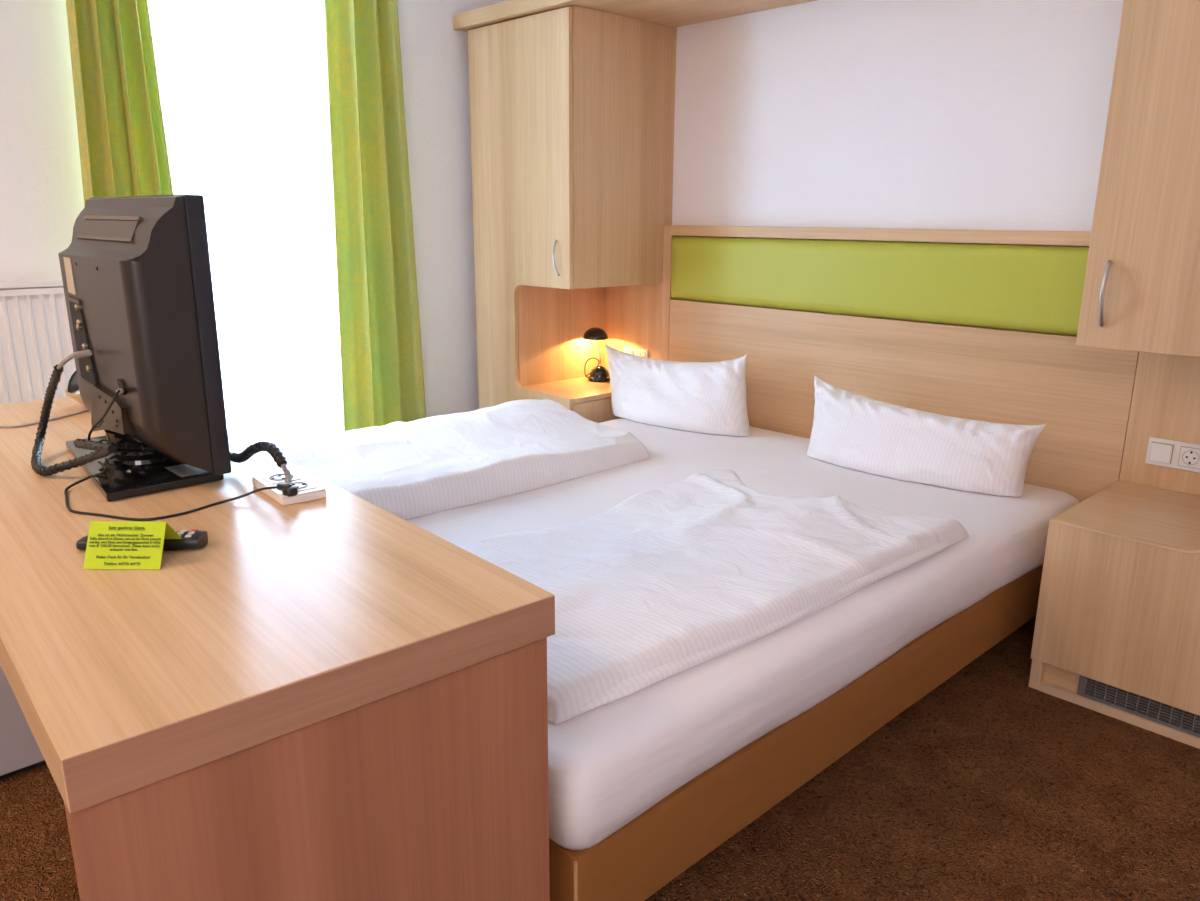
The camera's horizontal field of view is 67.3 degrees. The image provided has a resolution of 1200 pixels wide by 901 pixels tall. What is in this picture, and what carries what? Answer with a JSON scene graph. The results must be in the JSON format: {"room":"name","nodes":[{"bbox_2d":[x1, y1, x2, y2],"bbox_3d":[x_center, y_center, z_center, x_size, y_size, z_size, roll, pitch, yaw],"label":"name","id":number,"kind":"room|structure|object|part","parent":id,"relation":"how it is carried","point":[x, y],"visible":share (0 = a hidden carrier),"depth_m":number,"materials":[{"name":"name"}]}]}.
{"room":"hotel room","nodes":[
{"label":"hotel room","id":0,"kind":"room"},
{"bbox_2d":[0,0,508,417],"bbox_3d":[-2.175,-0.727,2.721,5.332,2.550,0.220,-13,20,-42],"label":"wall","id":1,"kind":"structure","parent":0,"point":[42,198],"depth_m":3.73,"materials":[{"name":"white paint"}]},
{"bbox_2d":[0,279,75,404],"bbox_3d":[-1.971,-0.082,2.850,0.748,0.878,0.092,-13,20,-42],"label":"radiator","id":2,"kind":"object","parent":1,"relation":"attached to","point":[35,335],"visible":0.28,"depth_m":2.88,"materials":[{"name":"white metal"}]},
{"bbox_2d":[0,279,62,288],"bbox_3d":[-1.969,-0.498,2.741,0.748,0.018,0.092,-13,20,-42],"label":"grille","id":3,"kind":"object","parent":2,"relation":"attached to","point":[43,283],"depth_m":2.86,"materials":[{"name":"white metal"}]},
{"bbox_3d":[-1.976,-0.081,2.856,0.740,0.874,0.067,-13,20,-42],"label":"casing","id":4,"kind":"part","parent":2,"relation":"part of","materials":[{"name":"white metal"}]},
{"bbox_2d":[0,615,1199,900],"bbox_3d":[-0.597,0.984,1.446,5.532,0.100,4.980,-13,20,-42],"label":"floor","id":5,"kind":"structure","parent":0,"point":[991,785],"depth_m":1.96,"materials":[{"name":"brown carpet"}]},
{"bbox_2d":[0,665,45,779],"bbox_3d":[-1.410,0.400,2.241,0.445,0.620,0.428,-13,20,-42],"label":"base cabinet","id":6,"kind":"object","parent":5,"relation":"on","point":[20,752],"visible":0.02,"depth_m":2.07,"materials":[{"name":"grey wood"}]},
{"bbox_3d":[-1.405,0.690,2.321,0.370,0.018,0.390,-13,20,-42],"label":"foot rail","id":7,"kind":"part","parent":6,"relation":"part of","materials":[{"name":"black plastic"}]},
{"bbox_2d":[0,397,554,900],"bbox_3d":[-0.916,0.430,1.829,0.587,0.775,1.931,-12,19,-39],"label":"desk","id":8,"kind":"object","parent":5,"relation":"on","point":[334,697],"visible":0.79,"depth_m":1.12,"materials":[{"name":"brown wood"}]},
{"bbox_2d":[0,409,88,427],"bbox_3d":[-1.363,-0.084,2.242,0.115,0.006,0.327,13,19,40],"label":"cord","id":9,"kind":"object","parent":8,"relation":"on","point":[86,410],"visible":0.68,"depth_m":2.18,"materials":[{"name":"grey plastic"}]},
{"bbox_2d":[65,371,84,405],"bbox_3d":[-1.313,-0.177,2.374,0.172,0.117,0.172,-13,20,-42],"label":"lamp","id":10,"kind":"object","parent":8,"relation":"on","point":[73,391],"visible":0.2,"depth_m":2.33,"materials":[{"name":"black metal"}]},
{"bbox_2d":[65,389,84,405],"bbox_3d":[-1.313,-0.143,2.383,0.172,0.047,0.172,-13,20,-42],"label":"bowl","id":11,"kind":"object","parent":10,"relation":"on","point":[73,393],"depth_m":2.32,"materials":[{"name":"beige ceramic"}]},
{"bbox_2d":[83,521,181,569],"bbox_3d":[-0.685,0.129,1.328,0.110,0.061,0.094,0,15,0],"label":"tent card","id":12,"kind":"object","parent":8,"relation":"on","point":[110,544],"visible":1,"depth_m":1.30,"materials":[{"name":"green"}]},
{"bbox_2d":[76,529,207,549],"bbox_3d":[-0.698,0.136,1.374,0.187,0.023,0.045,0,15,-3],"label":"remote control","id":13,"kind":"object","parent":8,"relation":"on","point":[195,538],"visible":0.32,"depth_m":1.36,"materials":[{"name":"black plastic"}]},
{"bbox_2d":[58,194,230,501],"bbox_3d":[-0.951,-0.224,1.754,0.209,0.525,0.561,-13,20,-42],"label":"television","id":14,"kind":"object","parent":8,"relation":"on","point":[136,270],"visible":0.96,"depth_m":1.61,"materials":[{"name":"black plastic"}]},
{"bbox_2d":[76,216,142,242],"bbox_3d":[-0.923,-0.416,1.691,0.030,0.047,0.333,-13,20,-42],"label":"vent","id":15,"kind":"object","parent":14,"relation":"attached to","point":[93,229],"depth_m":1.67,"materials":[{"name":"brown"}]},
{"bbox_3d":[-0.955,0.022,1.819,0.206,0.016,0.469,-13,20,-42],"label":"foot plate","id":16,"kind":"part","parent":14,"relation":"part of","materials":[{"name":"black plastic"}]},
{"bbox_2d":[31,350,291,482],"bbox_3d":[-0.882,-0.062,1.701,0.666,0.244,0.236,4,15,13],"label":"cable sleeve","id":17,"kind":"object","parent":14,"relation":"attached to","point":[102,450],"visible":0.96,"depth_m":1.72,"materials":[{"name":"black plastic"}]},
{"bbox_2d":[64,388,297,520],"bbox_3d":[-0.792,-0.003,1.570,0.488,0.195,0.197,6,16,20],"label":"power cord","id":18,"kind":"object","parent":14,"relation":"attached to","point":[288,490],"visible":0.95,"depth_m":1.58,"materials":[{"name":"black plastic"}]},
{"bbox_3d":[-0.911,-0.060,1.670,0.194,0.135,0.031,13,19,41],"label":"inlet cord","id":19,"kind":"part","parent":18,"relation":"part of","materials":[{"name":"black plastic"}]},
{"bbox_3d":[-0.807,0.077,1.595,0.446,0.029,0.195,6,16,21],"label":"cord","id":20,"kind":"part","parent":18,"relation":"part of","materials":[{"name":"black plastic"}]},
{"bbox_2d":[252,470,325,505],"bbox_3d":[-0.573,0.065,1.656,0.080,0.021,0.161,-11,19,-37],"label":"power strip","id":21,"kind":"object","parent":8,"relation":"attached to","point":[308,490],"visible":0.76,"depth_m":1.62,"materials":[{"name":"white plastic"}]},
{"bbox_2d":[269,473,292,480],"bbox_3d":[-0.594,0.050,1.679,0.043,0.004,0.043,-3,15,-11],"label":"socket","id":22,"kind":"object","parent":21,"relation":"on","point":[280,476],"depth_m":1.68,"materials":[{"name":"grey plastic"}]},
{"bbox_2d":[287,482,307,488],"bbox_3d":[-0.550,0.064,1.625,0.043,0.004,0.043,1,15,3],"label":"socket","id":23,"kind":"object","parent":21,"relation":"on","point":[300,485],"depth_m":1.63,"materials":[{"name":"grey plastic"}]},
{"bbox_3d":[-0.300,0.642,1.144,0.576,0.716,0.028,-12,19,-39],"label":"panel","id":24,"kind":"part","parent":8,"relation":"part of","materials":[{"name":"brown wood"}]},
{"bbox_2d":[468,5,676,422],"bbox_3d":[-0.136,-0.784,4.014,0.628,2.027,0.645,-13,20,-42],"label":"tall cabinet","id":25,"kind":"object","parent":5,"relation":"on","point":[572,108],"visible":0.74,"depth_m":3.74,"materials":[{"name":"brown wood"}]},
{"bbox_3d":[-0.336,-0.783,3.821,0.019,1.921,0.641,-13,20,-42],"label":"door","id":26,"kind":"part","parent":25,"relation":"part of","materials":[{"name":"brown wood"}]},
{"bbox_3d":[-0.179,-0.772,3.617,0.030,0.142,0.021,-13,20,-42],"label":"handle","id":27,"kind":"part","parent":25,"relation":"part of","materials":[{"name":"silver metal"}]},
{"bbox_2d":[523,376,610,403],"bbox_3d":[-0.042,-0.282,4.039,0.524,0.022,0.362,-13,20,-42],"label":"shelf","id":28,"kind":"object","parent":25,"relation":"attached to","point":[559,389],"depth_m":3.92,"materials":[{"name":"brown wood"}]},
{"bbox_2d":[583,327,609,381],"bbox_3d":[-0.007,-0.445,4.145,0.149,0.239,0.134,3,15,11],"label":"bedside lamp","id":29,"kind":"object","parent":25,"relation":"on","point":[599,373],"visible":0.97,"depth_m":4.11,"materials":[{"name":"black metal"}]},
{"bbox_3d":[0.005,-0.386,4.180,0.150,0.106,0.074,-13,20,-42],"label":"cord","id":30,"kind":"part","parent":29,"relation":"part of","materials":[{"name":"black plastic"}]},
{"bbox_3d":[-0.021,-0.539,4.133,0.116,0.051,0.116,-13,20,-42],"label":"lamp shade","id":31,"kind":"part","parent":29,"relation":"part of","materials":[{"name":"black metal"}]},
{"bbox_3d":[-0.008,-0.467,4.135,0.009,0.166,0.040,-11,18,-37],"label":"stem","id":32,"kind":"part","parent":29,"relation":"part of","materials":[{"name":"gold metal"}]},
{"bbox_3d":[-0.043,-0.071,4.094,0.524,0.409,0.362,-13,20,-42],"label":"drawer","id":33,"kind":"part","parent":25,"relation":"part of","materials":[{"name":"brown wood"}]},
{"bbox_2d":[453,0,815,31],"bbox_3d":[0.782,-1.545,2.822,0.631,0.055,3.408,-13,20,-42],"label":"shelf","id":34,"kind":"object","parent":25,"relation":"on","point":[674,13],"visible":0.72,"depth_m":3.44,"materials":[{"name":"brown wood"}]},
{"bbox_2d":[624,347,647,357],"bbox_3d":[0.162,-0.431,4.159,0.018,0.081,0.152,-13,20,-42],"label":"wall socket","id":35,"kind":"object","parent":25,"relation":"attached to","point":[635,351],"visible":0.27,"depth_m":4.14,"materials":[{"name":"white plastic"}]},
{"bbox_2d":[549,565,1042,900],"bbox_3d":[0.134,0.439,2.787,2.148,0.284,1.752,-13,20,-42],"label":"bed base","id":36,"kind":"object","parent":5,"relation":"on","point":[640,858],"visible":0.23,"depth_m":1.80,"materials":[{"name":"brown wood"}]},
{"bbox_2d":[406,418,1079,849],"bbox_3d":[0.131,0.224,2.722,2.169,0.162,1.794,-13,20,-42],"label":"mattress","id":37,"kind":"object","parent":36,"relation":"on","point":[610,763],"visible":0.39,"depth_m":2.02,"materials":[{"name":"white fabric"}]},
{"bbox_2d":[271,399,648,519],"bbox_3d":[-0.517,0.008,2.899,1.420,0.157,0.646,-13,20,-42],"label":"duvet","id":38,"kind":"object","parent":37,"relation":"on","point":[434,464],"visible":0.69,"depth_m":2.81,"materials":[{"name":"white fabric"}]},
{"bbox_2d":[605,343,749,436],"bbox_3d":[0.278,-0.270,3.672,0.784,0.311,0.237,12,19,38],"label":"pillow","id":39,"kind":"object","parent":37,"relation":"on","point":[698,397],"visible":1,"depth_m":3.55,"materials":[{"name":"white fabric"}]},
{"bbox_2d":[460,469,968,724],"bbox_3d":[0.188,0.233,2.225,1.474,0.071,0.883,-13,20,-42],"label":"duvet","id":40,"kind":"object","parent":37,"relation":"on","point":[652,587],"visible":0.78,"depth_m":2.06,"materials":[{"name":"white fabric"}]},
{"bbox_2d":[807,374,1046,496],"bbox_3d":[1.007,-0.060,2.958,0.244,0.274,0.817,-13,20,-42],"label":"pillow","id":41,"kind":"object","parent":37,"relation":"on","point":[850,430],"visible":1,"depth_m":2.86,"materials":[{"name":"white fabric"}]},
{"bbox_2d":[1028,0,1199,748],"bbox_3d":[1.630,-0.308,2.231,0.615,2.026,0.645,-13,20,-42],"label":"tall cabinet","id":42,"kind":"object","parent":5,"relation":"on","point":[1117,629],"visible":1,"depth_m":2.23,"materials":[{"name":"brown wood"}]},
{"bbox_3d":[1.264,0.609,2.551,0.154,0.086,0.028,-13,20,-42],"label":"plinth post","id":43,"kind":"part","parent":42,"relation":"part of","materials":[{"name":"brown wood"}]},
{"bbox_3d":[1.233,-0.384,2.205,0.032,0.162,0.013,-13,20,-42],"label":"handle","id":44,"kind":"part","parent":42,"relation":"part of","materials":[{"name":"silver metal"}]},
{"bbox_3d":[1.436,0.710,2.288,0.022,0.024,0.613,-13,20,-42],"label":"plinth rail","id":45,"kind":"part","parent":42,"relation":"part of","materials":[{"name":"beige wood"}]},
{"bbox_3d":[1.438,-0.623,1.959,0.019,1.271,0.645,-13,20,-42],"label":"door","id":46,"kind":"part","parent":42,"relation":"part of","materials":[{"name":"brown wood"}]},
{"bbox_2d":[1077,675,1199,737],"bbox_3d":[1.462,0.674,2.257,0.014,0.061,0.492,-13,20,-42],"label":"vent grille","id":47,"kind":"object","parent":42,"relation":"attached to","point":[1168,717],"depth_m":2.32,"materials":[{"name":"black metal"}]},
{"bbox_2d":[1145,437,1199,472],"bbox_3d":[1.679,0.013,2.626,0.018,0.081,0.152,-13,20,-42],"label":"wall socket","id":48,"kind":"object","parent":42,"relation":"attached to","point":[1160,452],"visible":1,"depth_m":2.63,"materials":[{"name":"white plastic"}]},
{"bbox_2d":[1149,442,1172,463],"bbox_3d":[1.650,0.007,2.650,0.009,0.055,0.055,-13,20,-42],"label":"rocker switch","id":49,"kind":"object","parent":48,"relation":"attached to","point":[1159,452],"depth_m":2.65,"materials":[{"name":"white plastic"}]},
{"bbox_2d":[1182,450,1199,464],"bbox_3d":[1.703,0.021,2.597,0.004,0.045,0.045,-13,20,-42],"label":"socket","id":50,"kind":"object","parent":48,"relation":"on","point":[1189,457],"depth_m":2.60,"materials":[{"name":"grey plastic"}]},
{"bbox_2d":[672,0,1123,246],"bbox_3d":[1.378,-0.762,2.925,0.100,2.550,4.980,-13,20,-42],"label":"wall","id":51,"kind":"structure","parent":0,"point":[896,114],"depth_m":3.12,"materials":[{"name":"white paint"}]},
{"bbox_2d":[661,225,1138,501],"bbox_3d":[0.949,-0.257,3.399,0.059,1.130,1.907,-13,20,-42],"label":"headboard","id":52,"kind":"object","parent":51,"relation":"attached to","point":[958,328],"visible":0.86,"depth_m":3.15,"materials":[{"name":"brown wood"}]},
{"bbox_3d":[0.968,-0.779,3.246,0.057,0.042,1.860,-13,20,-42],"label":"rail","id":53,"kind":"part","parent":52,"relation":"part of","materials":[{"name":"brown wood"}]},
{"bbox_3d":[-0.583,-1.580,0.776,5.532,0.100,4.980,-13,20,-42],"label":"ceiling","id":54,"kind":"structure","parent":0,"visible":0},
{"bbox_3d":[-1.179,-2.094,2.989,1.600,0.030,0.090,-13,20,-42],"label":"track","id":55,"kind":"object","parent":54,"relation":"attached to","visible":0},
{"bbox_2d":[66,0,173,206],"bbox_3d":[-1.552,-0.785,2.959,0.357,2.489,0.120,-13,20,-42],"label":"curtain","id":56,"kind":"object","parent":55,"relation":"hanging from","point":[123,150],"visible":0.34,"depth_m":2.89,"materials":[{"name":"green fabric"}]},
{"bbox_2d":[148,0,343,443],"bbox_3d":[-1.251,-0.892,3.352,1.030,2.479,0.032,-13,20,-42],"label":"window","id":57,"kind":"structure","parent":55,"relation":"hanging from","point":[243,87],"depth_m":3.35,"materials":[{"name":"white glass"}]},
{"bbox_2d":[324,0,425,430],"bbox_3d":[-0.897,-0.940,3.565,0.410,2.489,0.137,-13,20,-42],"label":"curtain","id":58,"kind":"object","parent":55,"relation":"hanging from","point":[382,376],"visible":0.79,"depth_m":3.57,"materials":[{"name":"green fabric"}]}
]}

